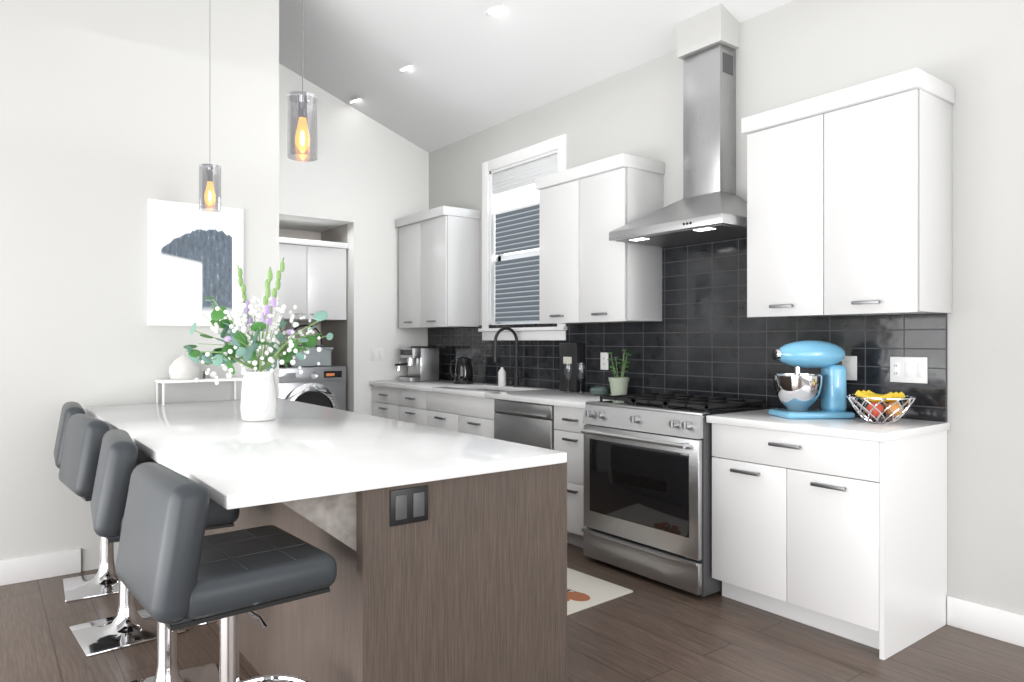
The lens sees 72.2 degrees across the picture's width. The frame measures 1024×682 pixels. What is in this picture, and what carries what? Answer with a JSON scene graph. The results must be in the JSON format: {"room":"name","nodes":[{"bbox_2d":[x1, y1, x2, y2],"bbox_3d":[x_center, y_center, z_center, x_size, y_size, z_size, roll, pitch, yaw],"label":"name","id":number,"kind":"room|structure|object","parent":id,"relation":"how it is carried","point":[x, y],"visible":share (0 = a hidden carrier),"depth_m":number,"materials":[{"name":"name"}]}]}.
{"room":"kitchen","nodes":[
{"label":"kitchen","id":0,"kind":"room"},
{"bbox_2d":[0,0,278,570],"bbox_3d":[-3.775,-1.725,2.931,5.570,6.000,0.160,0,0,-37],"label":"wall","id":1,"kind":"structure","parent":0,"point":[115,115],"depth_m":3.95,"materials":[{"name":"grey paint"}]},
{"bbox_2d":[0,548,80,585],"bbox_3d":[-4.160,1.210,2.528,4.470,0.130,0.016,0,0,-37],"label":"baseboard","id":2,"kind":"structure","parent":1,"relation":"attached to","point":[41,566],"depth_m":3.76,"materials":[{"name":"white"}]},
{"bbox_2d":[147,199,243,326],"bbox_3d":[-1.899,-0.458,4.239,0.540,0.735,0.024,0,0,-37],"label":"picture frame","id":3,"kind":"object","parent":1,"relation":"attached to","point":[195,255],"visible":0.88,"depth_m":4.21,"materials":[{"name":"white"}]},
{"bbox_2d":[279,64,428,414],"bbox_3d":[-2.424,-1.125,6.137,3.400,4.800,0.867,0,0,-37],"label":"wall","id":4,"kind":"structure","parent":0,"point":[360,185],"depth_m":6.43,"materials":[{"name":"white paint"}]},
{"bbox_2d":[279,237,348,320],"bbox_3d":[-2.004,-0.545,6.475,0.752,0.700,0.625,0,0,-37],"label":"upper cabinet","id":5,"kind":"object","parent":4,"relation":"attached to","point":[313,280],"visible":0.35,"depth_m":6.24,"materials":[{"name":"white wood"}]},
{"bbox_2d":[371,348,382,360],"bbox_3d":[-1.243,0.124,6.483,0.120,0.120,0.010,0,0,-37],"label":"switch plate","id":6,"kind":"object","parent":4,"relation":"attached to","point":[376,353],"depth_m":6.48,"materials":[{"name":"white plastic"}]},
{"bbox_2d":[0,543,1023,681],"bbox_3d":[-1.897,1.315,2.185,7.660,0.080,9.500,0,0,-37],"label":"floor","id":7,"kind":"structure","parent":0,"point":[649,630],"depth_m":2.92,"materials":[{"name":"brown wood"}]},
{"bbox_2d":[54,401,148,602],"bbox_3d":[-2.120,0.799,3.685,0.469,0.953,0.430,0,0,-34],"label":"stool","id":8,"kind":"object","parent":7,"relation":"on","point":[103,580],"visible":0.31,"depth_m":3.59,"materials":[{"name":"silver metal"}]},
{"bbox_2d":[59,413,185,657],"bbox_3d":[-1.691,0.799,3.095,0.469,0.953,0.430,0,0,-41],"label":"stool","id":9,"kind":"object","parent":7,"relation":"on","point":[128,625],"visible":0.46,"depth_m":2.97,"materials":[{"name":"silver metal"}]},
{"bbox_2d":[91,429,239,681],"bbox_3d":[-1.225,0.799,2.506,0.469,0.953,0.430,0,0,-32],"label":"stool","id":10,"kind":"object","parent":7,"relation":"on","point":[117,460],"visible":0.48,"depth_m":2.36,"materials":[{"name":"grey leather"}]},
{"bbox_2d":[155,377,242,405],"bbox_3d":[-1.845,0.294,4.167,0.460,0.140,0.196,0,0,-37],"label":"console table","id":11,"kind":"object","parent":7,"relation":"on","point":[219,379],"visible":0.75,"depth_m":4.10,"materials":[{"name":"white plastic"}]},
{"bbox_2d":[168,354,199,379],"bbox_3d":[-1.915,0.150,4.111,0.170,0.145,0.170,0,0,-37],"label":"vase","id":12,"kind":"object","parent":11,"relation":"on","point":[184,367],"visible":0.92,"depth_m":4.05,"materials":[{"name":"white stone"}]},
{"bbox_2d":[209,371,216,377],"bbox_3d":[-1.791,0.201,4.211,0.048,0.043,0.059,0,0,-37],"label":"ornament","id":13,"kind":"object","parent":11,"relation":"on","point":[212,374],"depth_m":4.19,"materials":[{"name":"white ceramic"}]},
{"bbox_2d":[115,462,336,681],"bbox_3d":[-0.732,0.799,1.832,0.469,0.953,0.430,0,0,-40],"label":"stool","id":14,"kind":"object","parent":7,"relation":"on","point":[176,568],"visible":1,"depth_m":1.67,"materials":[{"name":"grey leather"}]},
{"bbox_2d":[279,365,345,410],"bbox_3d":[-1.962,0.748,6.460,0.675,1.035,0.670,0,0,-37],"label":"washer","id":15,"kind":"object","parent":7,"relation":"on","point":[324,386],"visible":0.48,"depth_m":6.23,"materials":[{"name":"grey metal"}]},
{"bbox_2d":[280,325,332,366],"bbox_3d":[-1.874,0.039,6.389,0.404,0.378,0.294,0,0,-37],"label":"basket","id":16,"kind":"object","parent":15,"relation":"on","point":[314,356],"visible":0.54,"depth_m":6.31,"materials":[{"name":"grey plastic"}]},
{"bbox_2d":[372,385,395,419],"bbox_3d":[-0.894,0.840,6.436,0.598,0.871,0.500,0,0,-37],"label":"base cabinet","id":17,"kind":"object","parent":7,"relation":"on","point":[384,398],"depth_m":6.26,"materials":[{"name":"white wood"}]},
{"bbox_2d":[204,462,566,681],"bbox_3d":[-1.027,0.838,3.156,0.960,0.874,2.784,0,0,-37],"label":"kitchen island","id":18,"kind":"object","parent":7,"relation":"on","point":[462,579],"visible":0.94,"depth_m":2.12,"materials":[{"name":"brown wood"}]},
{"bbox_2d":[84,398,566,509],"bbox_3d":[-1.092,0.383,3.097,1.075,0.035,2.800,0,0,-37],"label":"island countertop","id":19,"kind":"structure","parent":18,"relation":"on","point":[224,454],"depth_m":2.34,"materials":[{"name":"white stone"}]},
{"bbox_2d":[240,371,276,421],"bbox_3d":[-1.151,0.252,3.220,0.161,0.225,0.214,0,0,-37],"label":"vase","id":20,"kind":"object","parent":19,"relation":"on","point":[258,398],"visible":0.92,"depth_m":3.18,"materials":[{"name":"white ceramic"}]},
{"bbox_2d":[183,258,332,384],"bbox_3d":[-1.178,-0.098,3.281,0.629,0.568,0.597,0,0,-37],"label":"bouquet","id":21,"kind":"object","parent":20,"relation":"in","point":[235,339],"visible":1,"depth_m":3.20,"materials":[{"name":"green plant"}]},
{"bbox_2d":[396,388,491,437],"bbox_3d":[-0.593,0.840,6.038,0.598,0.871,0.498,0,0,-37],"label":"base cabinet","id":22,"kind":"object","parent":7,"relation":"on","point":[472,415],"depth_m":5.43,"materials":[{"name":"white wood"}]},
{"bbox_2d":[369,380,610,408],"bbox_3d":[-0.182,0.383,5.468,0.633,0.036,2.905,0,0,-37],"label":"countertop","id":23,"kind":"structure","parent":22,"relation":"on","point":[554,397],"depth_m":5.08,"materials":[{"name":"white stone"}]},
{"bbox_2d":[395,346,438,381],"bbox_3d":[-0.906,0.206,6.461,0.390,0.315,0.275,0,0,-37],"label":"espresso machine","id":24,"kind":"object","parent":23,"relation":"on","point":[422,363],"visible":1,"depth_m":6.40,"materials":[{"name":"silver metal"}]},
{"bbox_2d":[449,356,473,383],"bbox_3d":[-0.423,0.245,6.032,0.176,0.238,0.226,0,0,-37],"label":"kettle","id":25,"kind":"object","parent":23,"relation":"on","point":[463,370],"visible":1,"depth_m":5.96,"materials":[{"name":"black metal"}]},
{"bbox_2d":[497,362,505,385],"bbox_3d":[-0.086,0.268,5.718,0.077,0.193,0.064,0,0,-37],"label":"soap dispenser","id":26,"kind":"object","parent":23,"relation":"on","point":[502,377],"visible":1,"depth_m":5.70,"materials":[{"name":"white plastic"}]},
{"bbox_2d":[493,327,523,386],"bbox_3d":[-0.022,0.126,5.513,0.252,0.476,0.117,0,0,-37],"label":"faucet","id":27,"kind":"object","parent":23,"relation":"on","point":[517,377],"visible":1,"depth_m":5.57,"materials":[{"name":"black metal"}]},
{"bbox_2d":[564,362,571,392],"bbox_3d":[0.393,0.257,4.908,0.066,0.215,0.066,0,0,-37],"label":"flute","id":28,"kind":"object","parent":23,"relation":"on","point":[566,373],"visible":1,"depth_m":4.91,"materials":[{"name":"clear glass"}]},
{"bbox_2d":[559,343,583,391],"bbox_3d":[0.433,0.189,5.086,0.081,0.350,0.185,0,0,-37],"label":"gift box","id":29,"kind":"object","parent":23,"relation":"on","point":[571,353],"visible":0.9,"depth_m":5.03,"materials":[{"name":"black"}]},
{"bbox_2d":[590,386,608,395],"bbox_3d":[0.588,0.333,4.717,0.132,0.062,0.132,0,0,-37],"label":"bowl","id":30,"kind":"object","parent":23,"relation":"on","point":[599,390],"visible":1,"depth_m":4.67,"materials":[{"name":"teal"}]},
{"bbox_2d":[607,350,631,395],"bbox_3d":[0.714,0.210,4.596,0.151,0.308,0.162,0,0,-37],"label":"potted plant","id":31,"kind":"object","parent":23,"relation":"on","point":[618,385],"visible":1,"depth_m":4.56,"materials":[{"name":"green plant"}]},
{"bbox_2d":[494,399,554,449],"bbox_3d":[0.292,0.841,4.838,0.636,0.868,0.620,0,0,-37],"label":"dishwasher","id":32,"kind":"object","parent":7,"relation":"on","point":[530,424],"visible":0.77,"depth_m":4.63,"materials":[{"name":"grey metal"}]},
{"bbox_2d":[554,406,586,547],"bbox_3d":[0.604,0.840,4.462,0.598,0.871,0.347,0,0,-37],"label":"base cabinet","id":33,"kind":"object","parent":7,"relation":"on","point":[568,437],"depth_m":4.28,"materials":[{"name":"white wood"}]},
{"bbox_2d":[567,568,632,614],"bbox_3d":[0.096,1.268,3.710,0.646,0.013,0.930,0,0,-37],"label":"rug","id":34,"kind":"object","parent":7,"relation":"on","point":[585,591],"visible":0.33,"depth_m":3.54,"materials":[{"name":"white fabric"}]},
{"bbox_2d":[581,392,775,596],"bbox_3d":[0.900,0.800,3.940,0.722,0.950,0.830,0,0,-37],"label":"range","id":35,"kind":"object","parent":7,"relation":"on","point":[648,485],"visible":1,"depth_m":3.69,"materials":[{"name":"grey metal"}]},
{"bbox_2d":[712,423,946,659],"bbox_3d":[1.461,0.839,3.308,0.628,0.872,0.830,0,0,-37],"label":"base cabinet","id":36,"kind":"object","parent":7,"relation":"on","point":[844,537],"visible":0.85,"depth_m":3.04,"materials":[{"name":"white wood"}]},
{"bbox_2d":[706,408,949,441],"bbox_3d":[1.461,0.383,3.304,0.633,0.036,0.850,0,0,-37],"label":"countertop","id":37,"kind":"structure","parent":36,"relation":"on","point":[857,428],"depth_m":3.08,"materials":[{"name":"white stone"}]},
{"bbox_2d":[768,340,854,418],"bbox_3d":[1.437,0.180,3.383,0.386,0.368,0.351,0,0,-37],"label":"stand mixer","id":38,"kind":"object","parent":37,"relation":"on","point":[797,392],"visible":1,"depth_m":3.33,"materials":[{"name":"blue metal"}]},
{"bbox_2d":[846,394,915,423],"bbox_3d":[1.645,0.305,3.141,0.275,0.118,0.275,0,0,-37],"label":"fruit bowl","id":39,"kind":"object","parent":37,"relation":"on","point":[873,420],"visible":0.85,"depth_m":3.08,"materials":[{"name":"silver metal"}]},
{"bbox_2d":[855,390,904,416],"bbox_3d":[1.633,0.284,3.142,0.152,0.122,0.196,0,0,-37],"label":"fruit","id":40,"kind":"object","parent":39,"relation":"in","point":[874,402],"visible":0.81,"depth_m":3.10,"materials":[{"name":"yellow food"}]},
{"bbox_2d":[279,0,793,152],"bbox_3d":[-1.897,-3.199,2.185,7.660,2.862,9.500,0,0,-37],"label":"ceiling","id":41,"kind":"structure","parent":0,"point":[474,69],"depth_m":5.07,"materials":[{"name":"white paint"}]},
{"bbox_2d":[198,164,220,211],"bbox_3d":[-1.606,-1.700,3.736,0.112,2.010,0.122,0,0,-37],"label":"pendant light","id":42,"kind":"object","parent":41,"relation":"hanging from","point":[209,187],"visible":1,"depth_m":3.69,"materials":[{"name":"clear glass"}]},
{"bbox_2d":[287,0,317,161],"bbox_3d":[-0.796,-1.700,2.669,0.112,2.010,0.122,0,0,-37],"label":"pendant light","id":43,"kind":"object","parent":41,"relation":"hanging from","point":[302,126],"visible":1,"depth_m":2.62,"materials":[{"name":"clear glass"}]},
{"bbox_2d":[348,98,360,103],"bbox_3d":[-1.369,-2.117,6.189,0.156,0.008,0.156,-24,14,-35],"label":"recessed light","id":44,"kind":"object","parent":41,"relation":"in","point":[353,101],"visible":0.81,"depth_m":6.15,"materials":[{"name":"white"}]},
{"bbox_2d":[398,65,412,71],"bbox_3d":[-0.813,-2.117,5.456,0.156,0.008,0.156,-24,14,-35],"label":"recessed light","id":45,"kind":"object","parent":41,"relation":"in","point":[403,69],"visible":0.69,"depth_m":5.42,"materials":[{"name":"white"}]},
{"bbox_2d":[484,5,503,14],"bbox_3d":[-0.101,-2.121,4.502,0.156,0.008,0.156,-24,14,-35],"label":"recessed light","id":46,"kind":"object","parent":41,"relation":"in","point":[490,11],"visible":0.65,"depth_m":4.47,"materials":[{"name":"white"}]},
{"bbox_2d":[429,0,1023,614],"bbox_3d":[1.090,-0.305,4.452,0.160,3.160,9.500,0,0,-37],"label":"wall","id":47,"kind":"structure","parent":0,"point":[971,52],"depth_m":3.14,"materials":[{"name":"grey paint"}]},
{"bbox_2d":[395,206,479,327],"bbox_3d":[-0.683,-0.628,6.339,0.379,1.014,0.854,0,0,-37],"label":"upper cabinet","id":48,"kind":"object","parent":47,"relation":"attached to","point":[439,267],"visible":1,"depth_m":6.08,"materials":[{"name":"white wood"}]},
{"bbox_2d":[478,134,566,339],"bbox_3d":[0.115,-0.770,5.670,0.180,1.530,1.110,0,0,-37],"label":"window","id":49,"kind":"structure","parent":47,"relation":"in","point":[492,204],"depth_m":5.93,"materials":[{"name":"white wood"}]},
{"bbox_2d":[493,154,556,322],"bbox_3d":[0.115,-0.789,5.670,0.050,1.268,0.850,0,0,-37],"label":"window blind","id":50,"kind":"object","parent":49,"relation":"attached to","point":[516,283],"visible":0.56,"depth_m":5.74,"materials":[{"name":"white plastic"}]},
{"bbox_2d":[535,153,664,323],"bbox_3d":[0.566,-0.628,4.694,0.379,1.014,0.844,0,0,-37],"label":"upper cabinet","id":51,"kind":"object","parent":47,"relation":"attached to","point":[589,272],"visible":1,"depth_m":4.46,"materials":[{"name":"white wood"}]},
{"bbox_2d":[609,43,746,246],"bbox_3d":[1.012,-1.135,4.004,0.502,1.091,0.800,0,0,-37],"label":"range hood","id":52,"kind":"object","parent":47,"relation":"attached to","point":[711,205],"visible":0.92,"depth_m":4.01,"materials":[{"name":"silver metal"}]},
{"bbox_2d":[428,236,946,421],"bbox_3d":[0.574,-0.145,4.990,0.012,1.020,4.582,0,0,-37],"label":"tile backsplash","id":53,"kind":"structure","parent":47,"relation":"attached to","point":[706,336],"depth_m":4.17,"materials":[{"name":"black tile"}]},
{"bbox_2d":[600,352,608,369],"bbox_3d":[0.642,0.141,4.884,0.009,0.120,0.075,0,0,-37],"label":"switch plate","id":54,"kind":"object","parent":53,"relation":"attached to","point":[604,363],"depth_m":4.88,"materials":[{"name":"white plastic"}]},
{"bbox_2d":[842,356,856,379],"bbox_3d":[1.684,0.135,3.509,0.010,0.120,0.075,0,0,-37],"label":"switch plate","id":55,"kind":"object","parent":53,"relation":"attached to","point":[850,362],"depth_m":3.50,"materials":[{"name":"white plastic"}]},
{"bbox_2d":[890,357,927,383],"bbox_3d":[1.853,0.135,3.286,0.010,0.120,0.165,0,0,-37],"label":"switch plate","id":56,"kind":"object","parent":53,"relation":"attached to","point":[909,369],"depth_m":3.28,"materials":[{"name":"white plastic"}]},
{"bbox_2d":[677,3,739,59],"bbox_3d":[1.144,-1.835,4.104,0.175,0.306,0.310,0,0,-37],"label":"chase","id":57,"kind":"object","parent":47,"relation":"attached to","point":[711,27],"visible":0.58,"depth_m":4.01,"materials":[{"name":"grey paint"}]},
{"bbox_2d":[741,68,954,317],"bbox_3d":[1.575,-0.628,3.364,0.379,1.014,0.844,0,0,-37],"label":"upper cabinet","id":58,"kind":"object","parent":47,"relation":"attached to","point":[849,201],"visible":1,"depth_m":3.15,"materials":[{"name":"white wood"}]},
{"bbox_2d":[947,596,1023,646],"bbox_3d":[2.926,1.210,1.888,0.016,0.130,3.196,0,0,-37],"label":"baseboard","id":59,"kind":"structure","parent":47,"relation":"attached to","point":[991,622],"depth_m":3.03,"materials":[{"name":"white wood"}]},
{"label":"outside","id":60,"kind":"structure","parent":0,"visible":0},
{"bbox_2d":[507,185,538,254],"bbox_3d":[0.282,-1.225,6.914,0.050,5.000,9.000,0,0,-37],"label":"window","id":61,"kind":"structure","parent":60,"point":[524,195],"depth_m":7.11,"materials":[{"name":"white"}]}
]}

